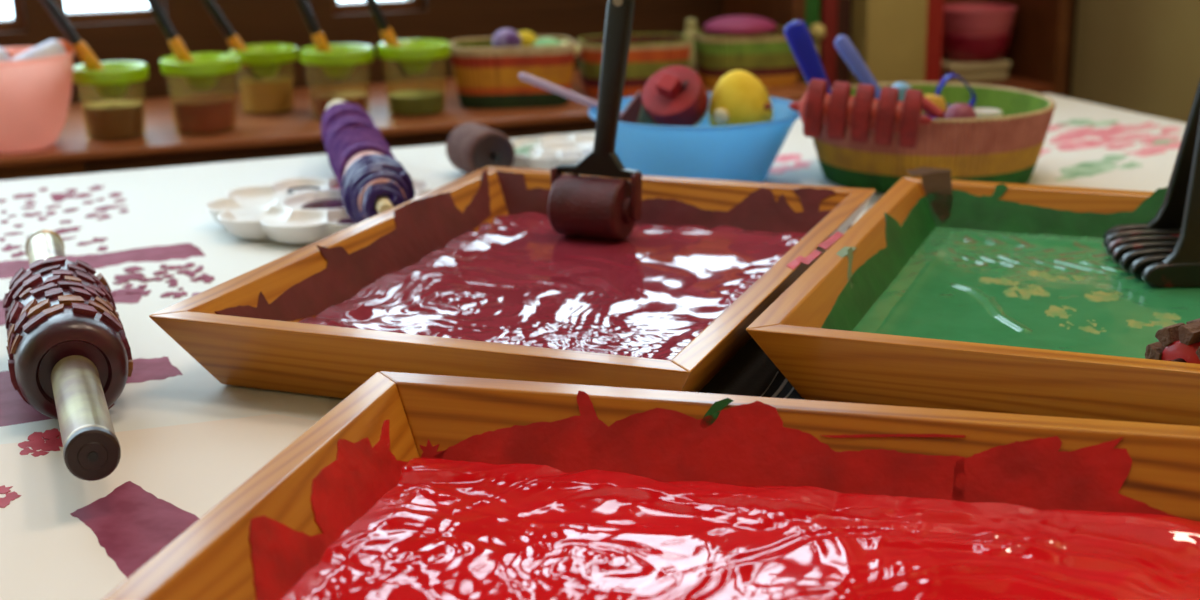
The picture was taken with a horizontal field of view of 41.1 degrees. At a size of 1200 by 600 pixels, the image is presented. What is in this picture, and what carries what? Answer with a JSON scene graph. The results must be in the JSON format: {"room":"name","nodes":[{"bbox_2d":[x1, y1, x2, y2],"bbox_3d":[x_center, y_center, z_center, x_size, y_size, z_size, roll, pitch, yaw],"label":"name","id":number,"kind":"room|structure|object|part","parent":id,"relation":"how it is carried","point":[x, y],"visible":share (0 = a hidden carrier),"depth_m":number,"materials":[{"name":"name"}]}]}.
{"room":"art studio","nodes":[
{"label":"art studio","id":0,"kind":"room"},
{"bbox_2d":[0,0,719,173],"bbox_3d":[-0.716,-0.787,1.707,2.970,2.640,0.082,-7,17,-20],"label":"wall","id":1,"kind":"structure","parent":0,"point":[253,21],"depth_m":1.94,"materials":[{"name":"brown wood"}]},
{"bbox_2d":[0,0,25,30],"bbox_3d":[-0.933,-0.941,1.576,0.549,1.369,0.040,-7,17,-20],"label":"window","id":2,"kind":"structure","parent":1,"relation":"in","point":[17,23],"depth_m":1.83,"materials":[{"name":"brown wood"}]},
{"bbox_2d":[54,0,164,23],"bbox_3d":[-0.590,-0.985,1.704,0.124,1.365,0.040,-7,17,-20],"label":"window","id":3,"kind":"structure","parent":1,"relation":"in","point":[136,13],"depth_m":1.87,"materials":[{"name":"white glass"}]},
{"bbox_2d":[332,0,423,13],"bbox_3d":[-0.294,-1.019,1.815,0.120,1.370,0.040,-7,17,-20],"label":"window","id":4,"kind":"structure","parent":1,"relation":"in","point":[353,6],"depth_m":1.99,"materials":[{"name":"white glass"}]},
{"bbox_2d":[1071,0,1199,123],"bbox_3d":[1.370,-0.507,0.600,0.080,2.640,3.730,-7,17,-20],"label":"wall","id":5,"kind":"structure","parent":0,"point":[1137,56],"depth_m":2.21,"materials":[{"name":"beige paint"}]},
{"bbox_3d":[-0.013,0.975,0.403,3.170,0.060,3.850,-7,17,-20],"label":"floor","id":6,"kind":"structure","parent":0,"visible":0},
{"bbox_2d":[0,69,807,180],"bbox_3d":[-0.798,0.200,1.713,2.196,0.740,0.334,-7,17,-20],"label":"window ledge","id":7,"kind":"object","parent":6,"relation":"on","point":[295,131],"visible":0.08,"depth_m":1.68,"materials":[{"name":"brown wood"}]},
{"bbox_2d":[0,46,74,152],"bbox_3d":[-0.574,-0.195,1.567,0.124,0.092,0.124,-1,16,0],"label":"plastic bowl","id":8,"kind":"object","parent":7,"relation":"on","point":[35,94],"visible":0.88,"depth_m":1.53,"materials":[{"name":"pink plastic"}]},
{"bbox_2d":[0,47,14,60],"bbox_3d":[-0.589,-0.231,1.548,0.027,0.027,0.049,9,18,30],"label":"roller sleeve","id":9,"kind":"object","parent":8,"relation":"in","point":[5,54],"visible":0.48,"depth_m":1.55,"materials":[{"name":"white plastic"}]},
{"bbox_2d":[9,39,73,60],"bbox_3d":[-0.545,-0.234,1.564,0.029,0.039,0.065,14,22,42],"label":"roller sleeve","id":10,"kind":"object","parent":8,"relation":"in","point":[50,48],"visible":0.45,"depth_m":1.56,"materials":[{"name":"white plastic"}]},
{"bbox_3d":[-1.134,0.289,1.438,1.358,0.730,0.018,-7,17,-20],"label":"panel","id":11,"kind":"part","parent":7,"relation":"part of","materials":[{"name":"white"}]},
{"bbox_2d":[72,61,148,137],"bbox_3d":[-0.493,-0.201,1.621,0.075,0.072,0.075,-1,16,0],"label":"paint pot","id":12,"kind":"object","parent":7,"relation":"on","point":[110,118],"visible":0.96,"depth_m":1.60,"materials":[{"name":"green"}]},
{"bbox_2d":[40,0,103,69],"bbox_3d":[-0.532,-0.281,1.564,0.106,0.168,0.014,-16,22,-42],"label":"brush","id":13,"kind":"object","parent":12,"relation":"in","point":[80,47],"visible":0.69,"depth_m":1.58,"materials":[{"name":"brown"}]},
{"bbox_3d":[-0.544,-0.302,1.550,0.077,0.119,0.011,-14,20,-39],"label":"handle","id":14,"kind":"part","parent":13,"relation":"part of","materials":[{"name":"black"}]},
{"bbox_3d":[-0.494,-0.221,1.615,0.075,0.032,0.075,-1,16,0],"label":"lid","id":15,"kind":"part","parent":12,"relation":"part of","materials":[{"name":"green plastic"}]},
{"bbox_2d":[160,53,239,132],"bbox_3d":[-0.408,-0.211,1.645,0.080,0.076,0.080,-1,16,0],"label":"paint pot","id":16,"kind":"object","parent":7,"relation":"on","point":[206,113],"visible":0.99,"depth_m":1.62,"materials":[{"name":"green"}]},
{"bbox_2d":[146,0,193,61],"bbox_3d":[-0.443,-0.292,1.591,0.014,0.175,0.093,14,22,43],"label":"brush","id":17,"kind":"object","parent":16,"relation":"in","point":[180,51],"visible":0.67,"depth_m":1.60,"materials":[{"name":"brown plastic"}]},
{"bbox_3d":[-0.450,-0.314,1.574,0.011,0.124,0.068,12,21,39],"label":"handle","id":18,"kind":"part","parent":17,"relation":"part of","materials":[{"name":"black"}]},
{"bbox_3d":[-0.409,-0.233,1.639,0.080,0.032,0.080,-1,16,0],"label":"lid","id":19,"kind":"part","parent":16,"relation":"part of","materials":[{"name":"green plastic"}]},
{"bbox_2d":[229,44,297,112],"bbox_3d":[-0.368,-0.242,1.761,0.074,0.071,0.074,-1,16,0],"label":"paint pot","id":20,"kind":"object","parent":7,"relation":"on","point":[273,93],"visible":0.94,"depth_m":1.74,"materials":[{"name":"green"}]},
{"bbox_2d":[201,0,262,79],"bbox_3d":[-0.412,-0.310,1.705,0.107,0.167,0.014,-16,22,-42],"label":"brush","id":21,"kind":"object","parent":20,"relation":"in","point":[234,41],"visible":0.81,"depth_m":1.72,"materials":[{"name":"brown wood"}]},
{"bbox_3d":[-0.425,-0.331,1.690,0.078,0.118,0.011,-14,20,-38],"label":"handle","id":22,"kind":"part","parent":21,"relation":"part of","materials":[{"name":"black"}]},
{"bbox_3d":[-0.368,-0.261,1.755,0.074,0.032,0.074,-1,16,0],"label":"lid","id":23,"kind":"part","parent":20,"relation":"part of","materials":[{"name":"green plastic"}]},
{"bbox_2d":[300,43,373,117],"bbox_3d":[-0.280,-0.233,1.715,0.078,0.075,0.078,-1,16,0],"label":"paint pot","id":24,"kind":"object","parent":7,"relation":"on","point":[339,63],"visible":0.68,"depth_m":1.70,"materials":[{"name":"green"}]},
{"bbox_2d":[296,0,340,81],"bbox_3d":[-0.310,-0.310,1.664,0.014,0.177,0.089,13,21,40],"label":"brush","id":25,"kind":"object","parent":24,"relation":"in","point":[321,44],"visible":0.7,"depth_m":1.68,"materials":[{"name":"brown wood"}]},
{"bbox_3d":[-0.317,-0.332,1.647,0.011,0.125,0.065,11,20,36],"label":"handle","id":26,"kind":"part","parent":25,"relation":"part of","materials":[{"name":"black"}]},
{"bbox_3d":[-0.280,-0.254,1.710,0.078,0.032,0.078,-1,16,0],"label":"lid","id":27,"kind":"part","parent":24,"relation":"part of","materials":[{"name":"green plastic"}]},
{"bbox_3d":[-0.112,0.164,1.819,0.835,0.730,0.018,-7,17,-20],"label":"panel","id":28,"kind":"part","parent":7,"relation":"part of","materials":[{"name":"brown wood"}]},
{"bbox_2d":[377,39,450,113],"bbox_3d":[-0.200,-0.240,1.735,0.080,0.076,0.080,-1,16,0],"label":"paint pot","id":29,"kind":"object","parent":7,"relation":"on","point":[415,56],"visible":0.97,"depth_m":1.72,"materials":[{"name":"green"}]},
{"bbox_2d":[366,0,409,76],"bbox_3d":[-0.241,-0.315,1.679,0.014,0.173,0.097,14,21,42],"label":"brush","id":30,"kind":"object","parent":29,"relation":"in","point":[387,34],"visible":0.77,"depth_m":1.70,"materials":[{"name":"brown"}]},
{"bbox_3d":[-0.249,-0.336,1.662,0.011,0.122,0.070,12,20,38],"label":"handle","id":31,"kind":"part","parent":30,"relation":"part of","materials":[{"name":"black"}]},
{"bbox_3d":[-0.201,-0.262,1.729,0.080,0.032,0.080,-1,16,0],"label":"lid","id":32,"kind":"part","parent":29,"relation":"part of","materials":[{"name":"green plastic"}]},
{"bbox_2d":[450,36,575,108],"bbox_3d":[-0.098,-0.257,1.800,0.141,0.068,0.107,-3,16,-6],"label":"woven basket","id":33,"kind":"object","parent":7,"relation":"on","point":[486,76],"visible":0.92,"depth_m":1.75,"materials":[{"name":"orange wicker"}]},
{"bbox_2d":[492,29,521,47],"bbox_3d":[-0.104,-0.287,1.783,0.033,0.030,0.033,-1,16,0],"label":"yarn ball","id":34,"kind":"object","parent":33,"relation":"in","point":[503,37],"visible":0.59,"depth_m":1.77,"materials":[{"name":"purple fabric"}]},
{"bbox_2d":[518,31,536,46],"bbox_3d":[-0.085,-0.291,1.806,0.028,0.025,0.028,-1,16,0],"label":"ball","id":35,"kind":"object","parent":33,"relation":"in","point":[528,38],"visible":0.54,"depth_m":1.79,"materials":[{"name":"yellow plastic"}]},
{"bbox_2d":[532,38,561,45],"bbox_3d":[-0.061,-0.285,1.807,0.038,0.023,0.038,-1,16,0],"label":"ball","id":36,"kind":"object","parent":33,"relation":"in","point":[542,41],"visible":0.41,"depth_m":1.79,"materials":[{"name":"green plastic"}]},
{"bbox_2d":[560,41,580,56],"bbox_3d":[-0.039,-0.285,1.827,0.034,0.020,0.034,-1,16,0],"label":"foam block","id":37,"kind":"object","parent":33,"relation":"in","point":[577,49],"visible":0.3,"depth_m":1.82,"materials":[{"name":"beige fabric"}]},
{"bbox_2d":[577,33,690,97],"bbox_3d":[0.039,-0.273,1.862,0.128,0.062,0.098,-3,16,-8],"label":"woven basket","id":38,"kind":"object","parent":7,"relation":"on","point":[649,53],"visible":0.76,"depth_m":1.82,"materials":[{"name":"wicker"}]},
{"bbox_2d":[683,18,696,71],"bbox_3d":[0.112,-0.310,1.970,0.021,0.072,0.021,-1,16,0],"label":"glue bottle","id":39,"kind":"object","parent":7,"relation":"on","point":[690,24],"visible":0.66,"depth_m":1.96,"materials":[{"name":"beige plastic"}]},
{"bbox_2d":[694,27,798,87],"bbox_3d":[0.176,-0.290,1.913,0.124,0.062,0.089,-3,16,-8],"label":"woven basket","id":40,"kind":"object","parent":7,"relation":"on","point":[770,58],"visible":0.72,"depth_m":1.87,"materials":[{"name":"green wicker"}]},
{"bbox_2d":[703,15,776,35],"bbox_3d":[0.166,-0.323,1.900,0.088,0.028,0.088,-1,16,0],"label":"cloth bundle","id":41,"kind":"object","parent":40,"relation":"in","point":[740,25],"visible":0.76,"depth_m":1.87,"materials":[{"name":"pink fabric"}]},
{"bbox_2d":[720,0,1076,98],"bbox_3d":[0.463,-0.247,2.173,0.566,1.308,0.209,-7,17,-20],"label":"bookcase","id":42,"kind":"object","parent":6,"relation":"on","point":[889,36],"visible":0.07,"depth_m":2.03,"materials":[{"name":"brown wood"}]},
{"bbox_3d":[0.209,-0.205,2.075,0.016,1.290,0.195,-7,17,-20],"label":"panel","id":43,"kind":"part","parent":42,"relation":"part of","materials":[{"name":"brown wood"}]},
{"bbox_2d":[804,0,819,83],"bbox_3d":[0.238,-0.366,2.042,0.024,0.205,0.130,-7,17,-20],"label":"book","id":44,"kind":"object","parent":42,"relation":"on","point":[812,7],"visible":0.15,"depth_m":1.98,"materials":[{"name":"green paper"}]},
{"bbox_2d":[809,23,824,54],"bbox_3d":[0.268,-0.293,1.982,0.021,0.098,0.021,-1,16,0],"label":"peg","id":45,"kind":"object","parent":42,"relation":"on","point":[817,31],"visible":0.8,"depth_m":1.97,"materials":[{"name":"yellow wood"}]},
{"bbox_2d":[819,0,837,87],"bbox_3d":[0.264,-0.338,2.060,0.020,0.140,0.130,-7,17,-20],"label":"book","id":46,"kind":"object","parent":42,"relation":"on","point":[828,8],"visible":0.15,"depth_m":2.00,"materials":[{"name":"red paper"}]},
{"bbox_2d":[836,0,851,81],"bbox_3d":[0.283,-0.338,2.068,0.019,0.135,0.130,-7,17,-20],"label":"book","id":47,"kind":"object","parent":42,"relation":"on","point":[844,6],"visible":0.02,"depth_m":2.00,"materials":[{"name":"brown paper"}]},
{"bbox_2d":[925,0,943,81],"bbox_3d":[0.398,-0.364,2.090,0.032,0.170,0.130,-7,17,-20],"label":"book","id":48,"kind":"object","parent":42,"relation":"on","point":[935,10],"visible":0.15,"depth_m":2.04,"materials":[{"name":"red paper"}]},
{"bbox_3d":[0.437,-0.595,2.143,0.200,0.585,0.030,-7,17,-20],"label":"panel","id":49,"kind":"part","parent":42,"relation":"part of","materials":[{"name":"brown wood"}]},
{"bbox_2d":[941,58,1010,83],"bbox_3d":[0.493,-0.310,2.159,0.094,0.026,0.074,-7,17,-20],"label":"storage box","id":50,"kind":"object","parent":42,"relation":"on","point":[970,72],"visible":0.52,"depth_m":2.13,"materials":[{"name":"beige"}]},
{"bbox_3d":[0.493,-0.319,2.157,0.094,0.009,0.074,-7,17,-20],"label":"lid","id":51,"kind":"part","parent":50,"relation":"part of","materials":[{"name":"beige"}]},
{"bbox_2d":[942,32,1011,61],"bbox_3d":[0.504,-0.343,2.155,0.097,0.036,0.097,-1,16,0],"label":"bowl","id":52,"kind":"object","parent":50,"relation":"on","point":[954,47],"visible":0.7,"depth_m":2.12,"materials":[{"name":"red ceramic"}]},
{"bbox_2d":[943,3,1016,35],"bbox_3d":[0.504,-0.369,2.147,0.107,0.047,0.107,-1,16,0],"label":"bowl","id":53,"kind":"object","parent":52,"relation":"on","point":[963,19],"visible":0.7,"depth_m":2.11,"materials":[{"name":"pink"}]},
{"bbox_3d":[0.571,-0.250,2.211,0.018,1.290,0.195,-7,17,-20],"label":"panel","id":54,"kind":"part","parent":42,"relation":"part of","materials":[{"name":"brown wood"}]},
{"bbox_3d":[-0.290,0.433,0.865,2.300,0.739,1.450,-7,17,-20],"label":"table","id":55,"kind":"object","parent":6,"relation":"on","visible":0},
{"bbox_2d":[0,94,1185,426],"bbox_3d":[-0.287,0.074,0.775,2.265,0.002,1.426,-7,17,-20],"label":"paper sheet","id":56,"kind":"object","parent":55,"relation":"on","point":[150,233],"visible":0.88,"depth_m":1.31,"materials":[{"name":"white paper"}]},
{"bbox_2d":[3,229,132,480],"bbox_3d":[-0.291,0.016,0.869,0.060,0.060,0.410,-7,17,-20],"label":"rolling pin","id":57,"kind":"object","parent":56,"relation":"on","point":[70,360],"visible":1,"depth_m":0.80,"materials":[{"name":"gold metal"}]},
{"bbox_3d":[-0.339,-0.017,0.988,0.024,0.024,0.145,-7,17,-20],"label":"handle","id":58,"kind":"part","parent":57,"relation":"part of","materials":[{"name":"gold metal"}]},
{"bbox_3d":[-0.239,0.052,0.740,0.024,0.024,0.112,-7,17,-20],"label":"handle","id":59,"kind":"part","parent":57,"relation":"part of","materials":[{"name":"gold metal"}]},
{"bbox_2d":[0,414,316,599],"bbox_3d":[-0.240,0.104,0.662,0.365,0.001,0.323,-1,16,0],"label":"paper sheet","id":60,"kind":"object","parent":56,"relation":"on","point":[64,536],"visible":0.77,"depth_m":0.71,"materials":[{"name":"beige paper"}]},
{"bbox_2d":[0,374,329,443],"bbox_3d":[-0.290,0.073,0.777,0.326,0.001,0.165,-6,17,-18],"label":"paper sheet","id":61,"kind":"object","parent":56,"relation":"on","point":[204,398],"visible":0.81,"depth_m":0.83,"materials":[{"name":"white paper"}]},
{"bbox_2d":[204,177,433,244],"bbox_3d":[-0.211,-0.070,1.240,0.186,0.018,0.180,-3,16,-8],"label":"palette","id":62,"kind":"object","parent":56,"relation":"on","point":[298,211],"visible":0.66,"depth_m":1.22,"materials":[{"name":"white plastic"}]},
{"bbox_2d":[321,100,414,223],"bbox_3d":[-0.197,-0.118,1.296,0.054,0.051,0.429,-5,16,-13],"label":"roller","id":63,"kind":"object","parent":62,"relation":"on","point":[371,182],"visible":0.94,"depth_m":1.15,"materials":[{"name":"purple fabric"}]},
{"bbox_3d":[-0.241,-0.172,1.479,0.025,0.025,0.036,-5,16,-13],"label":"handle","id":64,"kind":"part","parent":63,"relation":"part of","materials":[{"name":"beige wood"}]},
{"bbox_3d":[-0.149,-0.064,1.104,0.011,0.011,0.018,-5,16,-13],"label":"handle","id":65,"kind":"part","parent":63,"relation":"part of","materials":[{"name":"beige wood"}]},
{"bbox_2d":[446,122,514,173],"bbox_3d":[-0.102,-0.128,1.391,0.045,0.044,0.069,-9,18,-25],"label":"foam roller","id":66,"kind":"object","parent":56,"relation":"on","point":[471,147],"visible":0.81,"depth_m":1.37,"materials":[{"name":"brown"}]},
{"bbox_2d":[149,166,875,398],"bbox_3d":[-0.022,-0.014,0.981,0.298,0.043,0.423,5,17,20],"label":"wooden tray","id":67,"kind":"object","parent":56,"relation":"on","point":[286,356],"visible":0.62,"depth_m":0.83,"materials":[{"name":"brown wood"}]},
{"bbox_2d":[215,169,850,360],"bbox_3d":[-0.016,-0.020,0.985,0.307,0.041,0.381,5,17,20],"label":"paint","id":68,"kind":"object","parent":67,"relation":"in","point":[514,279],"visible":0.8,"depth_m":1.01,"materials":[{"name":"red paint"}]},
{"bbox_2d":[548,0,641,239],"bbox_3d":[-0.004,-0.127,1.097,0.066,0.173,0.043,7,18,25],"label":"paint roller","id":69,"kind":"object","parent":68,"relation":"in","point":[590,205],"visible":1,"depth_m":1.10,"materials":[{"name":"plastic"}]},
{"bbox_3d":[-0.031,-0.077,1.126,0.004,0.033,0.013,7,18,25],"label":"arm","id":70,"kind":"part","parent":69,"relation":"part of","materials":[{"name":"plastic"}]},
{"bbox_3d":[0.009,-0.154,1.087,0.032,0.117,0.011,7,18,25],"label":"handle","id":71,"kind":"part","parent":69,"relation":"part of","materials":[{"name":"black plastic"}]},
{"bbox_3d":[0.025,-0.071,1.100,0.004,0.033,0.013,7,18,25],"label":"arm","id":72,"kind":"part","parent":69,"relation":"part of","materials":[{"name":"plastic"}]},
{"bbox_2d":[511,134,594,169],"bbox_3d":[-0.030,-0.131,1.444,0.123,0.018,0.127,-4,16,-10],"label":"palette","id":73,"kind":"object","parent":56,"relation":"on","point":[549,151],"visible":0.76,"depth_m":1.44,"materials":[{"name":"white plastic"}]},
{"bbox_2d":[102,371,1199,599],"bbox_3d":[0.064,0.105,0.559,0.419,0.043,0.299,3,16,14],"label":"wooden tray","id":74,"kind":"object","parent":56,"relation":"on","point":[210,560],"visible":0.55,"depth_m":0.67,"materials":[{"name":"brown wood"}]},
{"bbox_2d":[248,391,1199,599],"bbox_3d":[0.059,0.098,0.567,0.376,0.040,0.258,3,16,14],"label":"paint","id":75,"kind":"object","parent":74,"relation":"in","point":[733,503],"visible":1,"depth_m":0.64,"materials":[{"name":"red paint"}]},
{"bbox_2d":[588,93,799,181],"bbox_3d":[0.082,-0.132,1.361,0.183,0.063,0.183,-1,16,0],"label":"plastic bowl","id":76,"kind":"object","parent":56,"relation":"on","point":[743,152],"visible":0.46,"depth_m":1.30,"materials":[{"name":"blue plastic"}]},
{"bbox_2d":[518,72,621,114],"bbox_3d":[-0.015,-0.172,1.367,0.111,0.045,0.007,1,16,8],"label":"brush","id":77,"kind":"object","parent":76,"relation":"in","point":[525,77],"visible":0.8,"depth_m":1.36,"materials":[{"name":"purple"}]},
{"bbox_2d":[619,90,642,123],"bbox_3d":[0.028,-0.162,1.359,0.027,0.030,0.014,-1,16,0],"label":"sponge","id":78,"kind":"object","parent":76,"relation":"in","point":[631,113],"visible":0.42,"depth_m":1.35,"materials":[{"name":"red"}]},
{"bbox_2d":[637,104,656,124],"bbox_3d":[0.040,-0.156,1.346,0.018,0.023,0.006,-1,16,0],"label":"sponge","id":79,"kind":"object","parent":76,"relation":"in","point":[644,118],"visible":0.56,"depth_m":1.34,"materials":[{"name":"green"}]},
{"bbox_2d":[642,65,708,125],"bbox_3d":[0.064,-0.169,1.349,0.053,0.056,0.055,7,18,25],"label":"stamp","id":80,"kind":"object","parent":76,"relation":"in","point":[676,95],"visible":0.93,"depth_m":1.33,"materials":[{"name":"red plastic"}]},
{"bbox_2d":[709,70,772,125],"bbox_3d":[0.119,-0.165,1.351,0.055,0.059,0.057,-1,16,0],"label":"sponge dabber","id":81,"kind":"object","parent":76,"relation":"in","point":[738,98],"visible":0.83,"depth_m":1.33,"materials":[{"name":"yellow"}]},
{"bbox_3d":[0.101,-0.153,1.331,0.013,0.013,0.013,-9,18,-26],"label":"knob","id":82,"kind":"part","parent":81,"relation":"part of","materials":[{"name":"beige wood"}]},
{"bbox_2d":[698,338,804,399],"bbox_3d":[0.075,0.041,0.856,0.059,0.002,0.150,-1,16,0],"label":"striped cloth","id":83,"kind":"object","parent":56,"relation":"on","point":[750,372],"visible":0.56,"depth_m":0.85,"materials":[{"name":"black fabric"}]},
{"bbox_2d":[784,20,1055,193],"bbox_3d":[0.267,-0.172,1.358,0.232,0.137,0.208,-1,16,0],"label":"woven basket","id":84,"kind":"object","parent":56,"relation":"on","point":[1006,148],"depth_m":1.30,"materials":[{"name":"wicker"}]},
{"bbox_3d":[0.181,-0.179,1.330,0.058,0.106,0.016,4,17,17],"label":"tool handle","id":85,"kind":"part","parent":84,"relation":"part of","materials":[{"name":"blue plastic"}]},
{"bbox_3d":[0.232,-0.184,1.370,0.070,0.084,0.012,9,19,32],"label":"tool handle","id":86,"kind":"part","parent":84,"relation":"part of","materials":[{"name":"blue plastic"}]},
{"bbox_2d":[789,78,931,148],"bbox_3d":[0.204,-0.147,1.258,0.112,0.053,0.046,3,16,13],"label":"roller","id":87,"kind":"object","parent":84,"relation":"on","point":[838,110],"visible":1,"depth_m":1.24,"materials":[{"name":"red"}]},
{"bbox_2d":[891,82,910,101],"bbox_3d":[0.255,-0.167,1.357,0.019,0.037,0.019,-1,16,0],"label":"rounded block","id":88,"kind":"object","parent":84,"relation":"in","point":[902,86],"visible":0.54,"depth_m":1.35,"materials":[{"name":"blue plastic"}]},
{"bbox_2d":[922,95,943,118],"bbox_3d":[0.266,-0.155,1.291,0.025,0.021,0.010,7,18,27],"label":"crayon","id":89,"kind":"object","parent":84,"relation":"in","point":[928,107],"visible":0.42,"depth_m":1.29,"materials":[{"name":"red"}]},
{"bbox_2d":[921,94,946,114],"bbox_3d":[0.269,-0.147,1.311,0.028,0.043,0.025,4,17,17],"label":"sponge","id":90,"kind":"object","parent":84,"relation":"in","point":[939,101],"visible":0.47,"depth_m":1.30,"materials":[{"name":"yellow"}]},
{"bbox_2d":[935,74,976,108],"bbox_3d":[0.300,-0.167,1.354,0.034,0.050,0.015,-1,16,0],"label":"cookie cutter","id":91,"kind":"object","parent":84,"relation":"in","point":[947,77],"visible":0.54,"depth_m":1.35,"materials":[{"name":"blue plastic"}]},
{"bbox_2d":[943,103,976,118],"bbox_3d":[0.289,-0.136,1.285,0.027,0.044,0.027,-1,16,0],"label":"stamp","id":92,"kind":"object","parent":84,"relation":"in","point":[957,110],"visible":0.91,"depth_m":1.27,"materials":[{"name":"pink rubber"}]},
{"bbox_2d":[973,108,1002,117],"bbox_3d":[0.324,-0.157,1.350,0.031,0.008,0.031,-1,16,0],"label":"stamp","id":93,"kind":"object","parent":84,"relation":"in","point":[980,112],"visible":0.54,"depth_m":1.34,"materials":[{"name":"white plastic"}]},
{"bbox_2d":[746,177,1199,425],"bbox_3d":[0.285,-0.003,0.928,0.299,0.043,0.397,5,17,21],"label":"wooden tray","id":94,"kind":"object","parent":56,"relation":"on","point":[821,364],"visible":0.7,"depth_m":0.78,"materials":[{"name":"brown wood"}]},
{"bbox_2d":[821,167,1199,358],"bbox_3d":[0.282,-0.021,0.961,0.272,0.046,0.406,5,17,21],"label":"paint","id":95,"kind":"object","parent":94,"relation":"in","point":[963,266],"visible":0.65,"depth_m":0.98,"materials":[{"name":"green paint"}]},
{"bbox_2d":[1103,81,1199,286],"bbox_3d":[0.385,-0.190,0.978,0.120,0.347,0.110,-1,16,0],"label":"slotted masher","id":96,"kind":"object","parent":95,"relation":"in","point":[1164,251],"visible":1,"depth_m":1.01,"materials":[{"name":"black plastic"}]},
{"bbox_2d":[1145,318,1199,363],"bbox_3d":[0.300,0.028,0.784,0.060,0.041,0.041,-12,19,-33],"label":"roller","id":97,"kind":"object","parent":95,"relation":"in","point":[1180,342],"visible":0.62,"depth_m":0.77,"materials":[{"name":"red"}]}
]}

